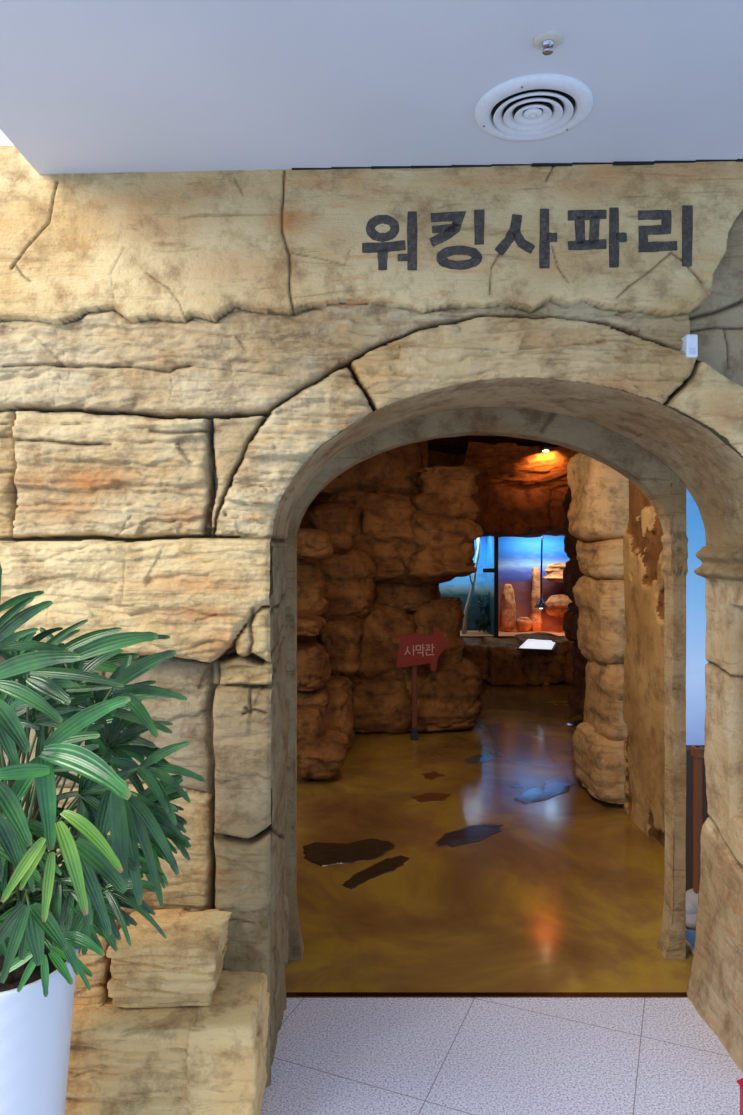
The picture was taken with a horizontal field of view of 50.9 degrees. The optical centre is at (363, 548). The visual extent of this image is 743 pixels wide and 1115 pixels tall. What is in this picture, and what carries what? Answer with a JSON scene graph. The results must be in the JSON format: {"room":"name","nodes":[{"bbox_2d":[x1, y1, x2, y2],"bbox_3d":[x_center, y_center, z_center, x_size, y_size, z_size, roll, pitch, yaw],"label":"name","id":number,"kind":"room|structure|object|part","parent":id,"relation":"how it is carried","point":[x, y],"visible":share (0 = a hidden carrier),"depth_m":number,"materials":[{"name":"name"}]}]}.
{"room":"museum exhibit entrance","nodes":[
{"label":"museum exhibit entrance","id":0,"kind":"room"},
{"bbox_2d":[0,130,12,145],"bbox_3d":[-2.050,-1.719,2.260,2.300,1.162,0.080,0,0,0],"label":"wall","id":1,"kind":"structure","parent":0,"point":[4,140],"depth_m":2.22,"materials":[{"name":"white paint"}]},
{"bbox_2d":[297,440,427,642],"bbox_3d":[-0.550,0.100,7.338,2.302,2.800,0.152,0,0,-1],"label":"wall","id":2,"kind":"structure","parent":0,"point":[424,444],"depth_m":7.34,"materials":[{"name":"stone"}]},
{"bbox_2d":[0,145,742,1087],"bbox_3d":[0.200,0.181,2.204,3.100,2.638,0.202,0,0,0],"label":"wall","id":3,"kind":"structure","parent":0,"point":[176,347],"depth_m":2.18,"materials":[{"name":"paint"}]},
{"bbox_2d":[362,211,417,269],"bbox_3d":[0.071,-0.851,2.169,0.154,0.163,0.030,0,0,2],"label":"carved letter","id":4,"kind":"object","parent":3,"relation":"attached to","point":[382,248],"visible":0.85,"depth_m":2.15,"materials":[{"name":"grey stone"}]},
{"bbox_2d":[429,209,483,269],"bbox_3d":[0.255,-0.851,2.161,0.153,0.164,0.030,0,0,2],"label":"carved letter","id":5,"kind":"object","parent":3,"relation":"attached to","point":[447,231],"visible":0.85,"depth_m":2.15,"materials":[{"name":"grey stone"}]},
{"bbox_2d":[266,377,742,1071],"bbox_3d":[0.440,0.362,2.396,2.045,2.275,0.469,0,0,0],"label":"archway","id":6,"kind":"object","parent":3,"relation":"attached to","point":[710,468],"depth_m":2.45,"materials":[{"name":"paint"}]},
{"bbox_2d":[292,159,742,169],"bbox_3d":[0.735,-1.052,2.129,1.872,0.008,0.019,0,0,2],"label":"trim","id":7,"kind":"structure","parent":3,"relation":"attached to","point":[615,163],"depth_m":2.13,"materials":[{"name":"black metal"}]},
{"bbox_2d":[495,209,556,268],"bbox_3d":[0.445,-0.851,2.154,0.171,0.164,0.030,0,0,2],"label":"carved letter","id":8,"kind":"object","parent":3,"relation":"attached to","point":[514,233],"visible":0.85,"depth_m":2.14,"materials":[{"name":"grey stone"}]},
{"bbox_2d":[568,207,626,267],"bbox_3d":[0.638,-0.851,2.146,0.161,0.164,0.030,0,0,2],"label":"carved letter","id":9,"kind":"object","parent":3,"relation":"attached to","point":[579,216],"visible":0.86,"depth_m":2.13,"materials":[{"name":"grey stone"}]},
{"bbox_2d":[638,205,692,266],"bbox_3d":[0.821,-0.852,2.139,0.148,0.166,0.030,0,0,2],"label":"carved letter","id":10,"kind":"object","parent":3,"relation":"attached to","point":[687,210],"visible":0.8,"depth_m":2.12,"materials":[{"name":"grey stone"}]},
{"bbox_2d":[680,334,697,357],"bbox_3d":[0.893,-0.553,2.179,0.031,0.062,0.122,0,0,0],"label":"wall sensor","id":11,"kind":"object","parent":3,"relation":"attached to","point":[690,341],"visible":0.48,"depth_m":2.12,"materials":[{"name":"white plastic"}]},
{"bbox_2d":[0,0,742,173],"bbox_3d":[0.843,-1.107,-0.090,3.515,0.105,4.820,0,0,0],"label":"ceiling","id":12,"kind":"structure","parent":0,"point":[87,86],"depth_m":1.75,"materials":[{"name":"white paint"}]},
{"bbox_2d":[474,74,592,141],"bbox_3d":[0.405,-1.051,1.870,0.278,0.032,0.278,0,0,0],"label":"ceiling vent","id":13,"kind":"object","parent":12,"relation":"in","point":[535,107],"visible":1,"depth_m":1.85,"materials":[{"name":"white plastic"}]},
{"bbox_2d":[533,30,562,55],"bbox_3d":[0.381,-1.042,1.617,0.060,0.026,0.060,0,0,0],"label":"sprinkler","id":14,"kind":"object","parent":12,"relation":"attached to","point":[546,41],"visible":1,"depth_m":1.61,"materials":[{"name":"silver metal"}]},
{"bbox_2d":[428,449,465,467],"bbox_3d":[1.850,-0.760,9.106,3.300,1.080,0.042,0,0,0],"label":"wall","id":15,"kind":"structure","parent":0,"point":[435,458],"depth_m":9.11,"materials":[{"name":"stone"}]},
{"bbox_2d":[474,484,498,536],"bbox_3d":[1.241,-0.456,8.858,0.597,0.634,0.606,0,0,0],"label":"boulder","id":16,"kind":"object","parent":15,"relation":"attached to","point":[488,514],"visible":0.27,"depth_m":8.59,"materials":[{"name":"red stone"}]},
{"bbox_2d":[490,487,551,537],"bbox_3d":[1.729,-0.437,8.844,0.762,0.616,0.615,0,0,0],"label":"boulder","id":17,"kind":"object","parent":15,"relation":"attached to","point":[522,513],"visible":0.65,"depth_m":8.61,"materials":[{"name":"red stone"}]},
{"bbox_2d":[544,490,566,535],"bbox_3d":[2.300,-0.436,8.886,0.658,0.581,0.543,0,0,0],"label":"boulder","id":18,"kind":"object","parent":15,"relation":"attached to","point":[557,517],"visible":0.21,"depth_m":8.65,"materials":[{"name":"red stone"}]},
{"bbox_2d":[428,435,561,453],"bbox_3d":[0.500,-1.134,6.420,7.000,0.149,7.600,0,0,0],"label":"ceiling","id":19,"kind":"structure","parent":0,"point":[459,444],"depth_m":8.15,"materials":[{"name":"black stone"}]},
{"bbox_2d":[540,442,549,451],"bbox_3d":[1.790,-1.031,7.690,0.084,0.152,0.093,0,0,-27],"label":"spotlight","id":20,"kind":"object","parent":19,"relation":"attached to","point":[545,448],"visible":0.95,"depth_m":7.68,"materials":[{"name":"black metal"}]},
{"bbox_2d":[260,682,742,1114],"bbox_3d":[0.100,1.525,3.300,8.200,0.050,14.600,0,0,0],"label":"floor","id":21,"kind":"structure","parent":0,"point":[568,896],"depth_m":2.92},
{"bbox_2d":[0,564,205,1114],"bbox_3d":[-0.703,0.762,1.573,0.789,1.476,0.684,0,0,0],"label":"potted palm","id":22,"kind":"object","parent":21,"relation":"on","point":[49,912],"visible":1,"depth_m":1.48,"materials":[{"name":"green plant"}]},
{"bbox_2d":[0,947,77,1114],"bbox_3d":[-0.773,1.187,1.670,0.304,0.626,0.304,0,0,0],"label":"pot","id":23,"kind":"object","parent":22,"relation":"attached to","point":[35,1029],"depth_m":1.59,"materials":[{"name":"white ceramic"}]},
{"bbox_2d":[65,997,230,1114],"bbox_3d":[-0.884,1.336,2.062,1.182,0.328,0.336,0,0,0],"label":"stone block","id":24,"kind":"object","parent":21,"relation":"on","point":[123,1061],"visible":0.27,"depth_m":1.93,"materials":[{"name":"yellow stone"}]},
{"bbox_2d":[74,907,124,1005],"bbox_3d":[-0.879,1.091,2.102,0.442,0.189,0.208,0,0,0],"label":"stone block","id":25,"kind":"object","parent":24,"relation":"on","point":[99,966],"visible":0.12,"depth_m":2.01,"materials":[{"name":"yellow stone"}]},
{"bbox_2d":[106,908,231,1007],"bbox_3d":[-0.514,1.092,2.092,0.301,0.178,0.226,0,0,0],"label":"stone block","id":26,"kind":"object","parent":24,"relation":"on","point":[184,968],"visible":0.95,"depth_m":2.00,"materials":[{"name":"yellow stone"}]},
{"bbox_2d":[186,970,269,1114],"bbox_3d":[-0.350,1.335,2.051,0.181,0.322,0.299,0,0,0],"label":"stone block","id":27,"kind":"object","parent":21,"relation":"on","point":[226,1055],"visible":0.94,"depth_m":1.91,"materials":[{"name":"yellow stone"}]},
{"bbox_2d":[297,705,327,741],"bbox_3d":[-0.374,1.291,5.427,0.303,0.440,0.630,0,0,-3],"label":"boulder","id":28,"kind":"object","parent":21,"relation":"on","point":[312,723],"visible":0.34,"depth_m":5.17,"materials":[{"name":"stone"}]},
{"bbox_2d":[297,726,348,779],"bbox_3d":[-0.285,1.374,5.284,0.371,0.270,0.824,0,0,0],"label":"boulder","id":29,"kind":"object","parent":21,"relation":"on","point":[321,758],"visible":0.8,"depth_m":4.95,"materials":[{"name":"stone"}]},
{"bbox_2d":[324,675,354,749],"bbox_3d":[-0.243,1.229,5.890,0.363,0.571,0.629,0,0,0],"label":"boulder","id":30,"kind":"object","parent":21,"relation":"on","point":[340,712],"visible":0.37,"depth_m":5.65,"materials":[{"name":"stone"}]},
{"bbox_2d":[297,687,329,715],"bbox_3d":[-0.393,1.106,5.794,0.298,0.258,0.798,0,0,0],"label":"boulder","id":31,"kind":"object","parent":30,"relation":"on","point":[320,697],"visible":0.2,"depth_m":5.44,"materials":[{"name":"stone"}]},
{"bbox_2d":[297,641,331,690],"bbox_3d":[-0.404,0.832,5.591,0.340,0.324,0.627,0,0,0],"label":"boulder","id":32,"kind":"object","parent":31,"relation":"on","point":[314,669],"visible":0.71,"depth_m":5.33,"materials":[{"name":"stone"}]},
{"bbox_2d":[297,612,325,635],"bbox_3d":[-0.418,0.524,5.495,0.299,0.129,0.611,0,0,0],"label":"boulder","id":33,"kind":"object","parent":32,"relation":"on","point":[308,624],"visible":0.59,"depth_m":5.22,"materials":[{"name":"stone"}]},
{"bbox_2d":[316,615,363,678],"bbox_3d":[-0.189,0.758,6.186,0.404,0.495,0.842,0,0,0],"label":"boulder","id":34,"kind":"object","parent":30,"relation":"on","point":[341,637],"visible":0.71,"depth_m":5.82,"materials":[{"name":"stone"}]},
{"bbox_2d":[297,558,330,616],"bbox_3d":[-0.464,0.302,6.097,0.428,0.514,0.819,0,0,0],"label":"boulder","id":35,"kind":"object","parent":34,"relation":"on","point":[312,588],"visible":0.4,"depth_m":5.74,"materials":[{"name":"stone"}]},
{"bbox_2d":[297,528,333,559],"bbox_3d":[-0.379,-0.034,5.493,0.350,0.221,0.594,0,0,0],"label":"boulder","id":36,"kind":"object","parent":35,"relation":"on","point":[312,544],"visible":0.78,"depth_m":5.24,"materials":[{"name":"stone"}]},
{"bbox_2d":[319,548,377,617],"bbox_3d":[-0.249,0.296,6.391,0.727,0.618,0.660,0,0,0],"label":"boulder","id":37,"kind":"object","parent":34,"relation":"on","point":[349,575],"visible":0.52,"depth_m":6.11,"materials":[{"name":"stone"}]},
{"bbox_2d":[306,501,358,552],"bbox_3d":[-0.252,-0.171,6.205,0.420,0.413,0.645,0,0,0],"label":"boulder","id":38,"kind":"object","parent":37,"relation":"on","point":[340,519],"visible":0.74,"depth_m":5.93,"materials":[{"name":"stone"}]},
{"bbox_2d":[302,838,409,889],"bbox_3d":[-0.011,1.498,3.724,0.533,0.005,0.601,0,0,-10],"label":"floor marking","id":39,"kind":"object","parent":21,"relation":"on","point":[321,854],"depth_m":3.79,"materials":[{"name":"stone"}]},
{"bbox_2d":[350,676,411,733],"bbox_3d":[0.086,1.262,6.507,0.646,0.499,0.641,0,0,0],"label":"boulder","id":40,"kind":"object","parent":21,"relation":"on","point":[384,704],"visible":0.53,"depth_m":6.24,"materials":[{"name":"stone"}]},
{"bbox_2d":[355,603,415,679],"bbox_3d":[0.161,0.773,6.601,0.635,0.690,0.731,0,0,0],"label":"boulder","id":41,"kind":"object","parent":40,"relation":"on","point":[380,646],"visible":0.43,"depth_m":6.29,"materials":[{"name":"stone"}]},
{"bbox_2d":[373,582,440,611],"bbox_3d":[0.317,0.371,6.698,0.686,0.355,0.556,0,0,0],"label":"boulder","id":42,"kind":"object","parent":41,"relation":"on","point":[410,598],"visible":0.54,"depth_m":6.47,"materials":[{"name":"stone"}]},
{"bbox_2d":[324,490,454,585],"bbox_3d":[0.224,-0.096,6.587,1.181,0.800,0.862,0,0,0],"label":"rock wall","id":43,"kind":"structure","parent":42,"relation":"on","point":[384,531],"depth_m":6.25,"materials":[{"name":"stone"}]},
{"bbox_2d":[313,442,422,503],"bbox_3d":[-0.053,-0.720,6.811,1.169,0.692,0.701,0,0,0],"label":"boulder","id":44,"kind":"object","parent":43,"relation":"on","point":[390,470],"visible":0.26,"depth_m":6.54,"materials":[{"name":"stone"}]},
{"bbox_2d":[400,511,483,581],"bbox_3d":[0.622,-0.023,6.395,0.691,0.578,0.693,0,0,0],"label":"boulder","id":45,"kind":"object","parent":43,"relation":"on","point":[445,548],"visible":0.91,"depth_m":6.12,"materials":[{"name":"stone"}]},
{"bbox_2d":[407,465,480,520],"bbox_3d":[0.668,-0.431,6.474,0.658,0.493,0.686,0,0,0],"label":"boulder","id":46,"kind":"object","parent":45,"relation":"on","point":[451,491],"visible":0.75,"depth_m":6.21,"materials":[{"name":"stone"}]},
{"bbox_2d":[394,626,448,739],"bbox_3d":[0.449,1.051,6.126,0.429,0.899,0.080,0,0,0],"label":"arrow sign","id":47,"kind":"object","parent":21,"relation":"on","point":[415,649],"visible":1,"depth_m":6.09,"materials":[{"name":"red wood"}]},
{"bbox_3d":[0.396,1.070,6.140,0.040,0.740,0.040,0,0,0],"label":"post","id":48,"kind":"part","parent":47,"relation":"part of","materials":[{"name":"brown wood"}]},
{"bbox_2d":[411,793,450,802],"bbox_3d":[0.410,1.498,4.701,0.244,0.005,0.184,0,0,0],"label":"floor stone","id":49,"kind":"structure","parent":21,"relation":"on","point":[427,797],"depth_m":4.69,"materials":[{"name":"brown stone"}]},
{"bbox_2d":[421,771,444,779],"bbox_3d":[0.455,1.498,5.164,0.175,0.005,0.132,0,0,-44],"label":"floor stone","id":50,"kind":"structure","parent":21,"relation":"on","point":[432,775],"depth_m":5.15,"materials":[{"name":"brown stone"}]},
{"bbox_2d":[402,657,482,731],"bbox_3d":[0.608,1.202,6.564,0.809,0.600,0.668,0,0,0],"label":"boulder","id":51,"kind":"object","parent":21,"relation":"on","point":[448,697],"visible":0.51,"depth_m":6.29,"materials":[{"name":"stone"}]},
{"bbox_2d":[412,597,464,665],"bbox_3d":[0.612,0.733,6.640,0.480,0.653,0.572,0,0,0],"label":"boulder","id":52,"kind":"object","parent":51,"relation":"on","point":[445,613],"visible":0.54,"depth_m":6.42,"materials":[{"name":"stone"}]},
{"bbox_2d":[434,824,502,846],"bbox_3d":[0.556,1.498,4.089,0.503,0.005,0.193,0,0,-36],"label":"floor stone","id":53,"kind":"structure","parent":21,"relation":"on","point":[474,833],"depth_m":4.07,"materials":[{"name":"stone"}]},
{"bbox_2d":[460,637,488,682],"bbox_3d":[1.115,1.261,8.805,0.607,0.504,0.666,0,0,0],"label":"boulder","id":54,"kind":"object","parent":21,"relation":"on","point":[474,650],"visible":0.31,"depth_m":8.52,"materials":[{"name":"stone"}]},
{"bbox_2d":[464,751,499,763],"bbox_3d":[0.860,1.498,5.613,0.162,0.005,0.439,0,0,38],"label":"floor stone","id":55,"kind":"structure","parent":21,"relation":"on","point":[486,757],"depth_m":5.57,"materials":[{"name":"grey stone"}]},
{"bbox_2d":[282,407,687,959],"bbox_3d":[0.088,0.185,2.890,2.177,2.630,0.108,0,0,0],"label":"trim","id":56,"kind":"structure","parent":21,"relation":"on","point":[666,492],"depth_m":2.85,"materials":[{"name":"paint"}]},
{"bbox_2d":[286,992,687,997],"bbox_3d":[0.469,1.498,2.620,1.458,0.004,0.024,0,0,0],"label":"trim","id":57,"kind":"structure","parent":21,"relation":"on","point":[289,994],"depth_m":2.61,"materials":[{"name":"brown metal"}]},
{"bbox_2d":[482,637,527,686],"bbox_3d":[1.569,1.264,8.797,0.493,0.498,0.662,0,0,0],"label":"boulder","id":58,"kind":"object","parent":21,"relation":"on","point":[506,662],"visible":0.84,"depth_m":8.54,"materials":[{"name":"stone"}]},
{"bbox_2d":[513,632,568,685],"bbox_3d":[2.000,1.253,8.823,0.574,0.573,0.722,0,0,0],"label":"boulder","id":59,"kind":"object","parent":21,"relation":"on","point":[540,667],"visible":0.76,"depth_m":8.52,"materials":[{"name":"stone"}]},
{"bbox_2d":[517,639,556,651],"bbox_3d":[1.872,1.037,8.400,0.508,0.102,0.300,0,0,0],"label":"panel","id":60,"kind":"object","parent":59,"relation":"on","point":[528,644],"visible":1,"depth_m":8.35,"materials":[{"name":"white metal"}]},
{"bbox_2d":[513,782,574,804],"bbox_3d":[1.112,1.498,4.816,0.569,0.005,0.204,0,0,-42],"label":"floor stone","id":61,"kind":"structure","parent":21,"relation":"on","point":[550,790],"depth_m":4.79,"materials":[{"name":"grey stone"}]},
{"bbox_2d":[559,637,573,685],"bbox_3d":[2.445,1.277,8.785,0.619,0.535,0.695,0,0,0],"label":"boulder","id":62,"kind":"object","parent":21,"relation":"on","point":[568,669],"visible":0.15,"depth_m":8.53,"materials":[{"name":"stone"}]},
{"bbox_2d":[568,720,582,727],"bbox_3d":[1.926,1.498,6.659,0.356,0.005,0.377,0,0,0],"label":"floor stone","id":63,"kind":"structure","parent":21,"relation":"on","point":[575,723],"depth_m":6.69,"materials":[{"name":"stone"}]},
{"bbox_2d":[567,641,587,716],"bbox_3d":[2.041,1.152,6.960,0.346,0.693,0.916,0,0,0],"label":"boulder","id":64,"kind":"object","parent":21,"relation":"on","point":[576,696],"visible":0.27,"depth_m":7.05,"materials":[{"name":"red stone"}]},
{"bbox_2d":[563,602,578,641],"bbox_3d":[1.992,0.642,6.927,0.360,0.384,0.980,0,0,0],"label":"boulder","id":65,"kind":"object","parent":64,"relation":"on","point":[570,624],"visible":0.27,"depth_m":6.96,"materials":[{"name":"red stone"}]},
{"bbox_2d":[563,555,584,601],"bbox_3d":[1.976,0.268,6.848,0.339,0.468,0.956,0,0,0],"label":"boulder","id":66,"kind":"object","parent":65,"relation":"on","point":[572,573],"visible":0.23,"depth_m":6.89,"materials":[{"name":"red stone"}]},
{"bbox_2d":[563,487,577,558],"bbox_3d":[1.953,-0.253,6.849,0.299,0.718,0.936,0,0,0],"label":"boulder","id":67,"kind":"object","parent":66,"relation":"on","point":[570,542],"visible":0.18,"depth_m":7.00,"materials":[{"name":"red stone"}]},
{"bbox_2d":[572,722,626,803],"bbox_3d":[1.489,1.289,4.757,0.328,0.405,0.584,0,0,0],"label":"boulder","id":68,"kind":"object","parent":21,"relation":"on","point":[598,763],"visible":0.6,"depth_m":4.53,"materials":[{"name":"stone"}]},
{"bbox_2d":[583,660,627,739],"bbox_3d":[1.537,0.936,4.792,0.299,0.579,0.629,0,0,0],"label":"boulder","id":69,"kind":"object","parent":68,"relation":"on","point":[603,702],"visible":0.44,"depth_m":4.56,"materials":[{"name":"stone"}]},
{"bbox_2d":[573,576,625,664],"bbox_3d":[1.504,0.436,4.817,0.325,0.567,0.638,0,0,0],"label":"boulder","id":70,"kind":"object","parent":69,"relation":"on","point":[601,632],"visible":0.73,"depth_m":4.58,"materials":[{"name":"stone"}]},
{"bbox_2d":[576,538,623,579],"bbox_3d":[1.526,0.058,4.843,0.332,0.290,0.586,0,0,0],"label":"boulder","id":71,"kind":"object","parent":70,"relation":"on","point":[601,560],"visible":0.59,"depth_m":4.62,"materials":[{"name":"stone"}]},
{"bbox_2d":[567,453,628,541],"bbox_3d":[1.503,-0.333,4.891,0.390,0.586,0.637,0,0,0],"label":"boulder","id":72,"kind":"object","parent":71,"relation":"on","point":[598,510],"visible":0.57,"depth_m":4.62,"materials":[{"name":"stone"}]},
{"bbox_2d":[686,930,695,954],"bbox_3d":[1.406,1.487,2.905,0.388,0.026,0.250,0,0,0],"label":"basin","id":73,"kind":"object","parent":21,"relation":"on","point":[690,934],"visible":0.09,"depth_m":2.94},
{"bbox_2d":[686,914,696,929],"bbox_3d":[1.325,1.476,3.099,0.121,0.050,0.122,0,0,0],"label":"stone","id":74,"kind":"object","parent":21,"relation":"on","point":[691,919],"visible":0.17,"depth_m":3.07,"materials":[{"name":"grey stone"}]},
{"bbox_2d":[686,898,696,914],"bbox_3d":[1.319,1.455,3.161,0.122,0.086,0.120,0,0,0],"label":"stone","id":75,"kind":"object","parent":21,"relation":"on","point":[690,909],"visible":0.15,"depth_m":3.11,"materials":[{"name":"grey stone"}]},
{"bbox_2d":[686,889,698,910],"bbox_3d":[1.371,1.432,3.158,0.141,0.098,0.139,0,0,0],"label":"stone","id":76,"kind":"object","parent":75,"relation":"on","point":[691,895],"visible":0.27,"depth_m":3.13,"materials":[{"name":"grey stone"}]},
{"bbox_2d":[686,745,708,890],"bbox_3d":[1.812,1.183,3.410,0.875,0.635,0.100,0,0,0],"label":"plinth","id":77,"kind":"object","parent":21,"relation":"on","point":[689,758],"visible":0.02,"depth_m":3.36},
{"bbox_2d":[691,745,703,893],"bbox_3d":[1.350,1.150,3.155,0.038,0.700,0.050,0,0,0],"label":"wooden post","id":78,"kind":"object","parent":21,"relation":"on","point":[697,751],"visible":0.7,"depth_m":3.14,"materials":[{"name":"orange wood"}]},
{"bbox_2d":[737,1078,742,1114],"bbox_3d":[1.066,1.400,1.860,0.268,0.200,0.188,0,0,0],"label":"bin","id":79,"kind":"object","parent":21,"relation":"on","point":[740,1081],"visible":1,"depth_m":1.94,"materials":[{"name":"plastic"}]},
{"bbox_3d":[1.066,1.316,1.860,0.268,0.032,0.188,0,0,0],"label":"lid","id":80,"kind":"part","parent":79,"relation":"part of","materials":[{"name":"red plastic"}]},
{"bbox_2d":[463,441,578,490],"bbox_3d":[1.925,-0.791,8.375,1.750,0.589,1.150,0,0,0],"label":"rock wall","id":81,"kind":"structure","parent":0,"point":[511,465],"depth_m":8.15,"materials":[{"name":"brown stone"}]},
{"bbox_2d":[623,480,664,847],"bbox_3d":[1.496,0.200,3.965,0.046,2.600,0.990,0,0,0],"label":"wall","id":82,"kind":"structure","parent":0,"point":[643,684],"depth_m":4.13,"materials":[{"name":"paint"}]},
{"bbox_3d":[1.850,1.265,9.100,3.300,0.470,0.037,0,0,0],"label":"wall","id":83,"kind":"structure","parent":0,"visible":0},
{"bbox_2d":[439,536,495,640],"bbox_3d":[1.070,0.410,9.475,0.940,1.320,0.790,0,0,0],"label":"terrarium","id":84,"kind":"object","parent":83,"relation":"on","point":[477,591],"visible":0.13,"depth_m":9.10,"materials":[{"name":"blue glass"}]},
{"bbox_3d":[1.070,0.405,9.095,0.940,1.250,0.030,0,0,0],"label":"frame","id":85,"kind":"part","parent":84,"relation":"part of","materials":[{"name":"blue glass"}]},
{"bbox_2d":[483,568,495,572],"bbox_3d":[1.454,0.249,9.046,0.151,0.046,0.012,0,0,0],"label":"name plate","id":86,"kind":"object","parent":84,"relation":"attached to","point":[485,570],"visible":1,"depth_m":9.04,"materials":[{"name":"black"}]},
{"bbox_2d":[496,535,571,638],"bbox_3d":[2.081,0.410,9.475,1.078,1.320,0.790,0,0,0],"label":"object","id":87,"kind":"object","parent":83,"relation":"on","point":[530,597],"visible":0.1,"depth_m":9.10,"materials":[{"name":"multicoloured glass"}]},
{"label":"outside","id":88,"kind":"structure","parent":0,"visible":0},
{"bbox_2d":[686,487,707,744],"bbox_3d":[1.812,-0.045,3.440,0.875,1.810,0.040,0,0,0],"label":"sky backdrop","id":89,"kind":"structure","parent":88,"point":[696,661],"depth_m":3.42,"materials":[{"name":"blue paint"}]}
]}

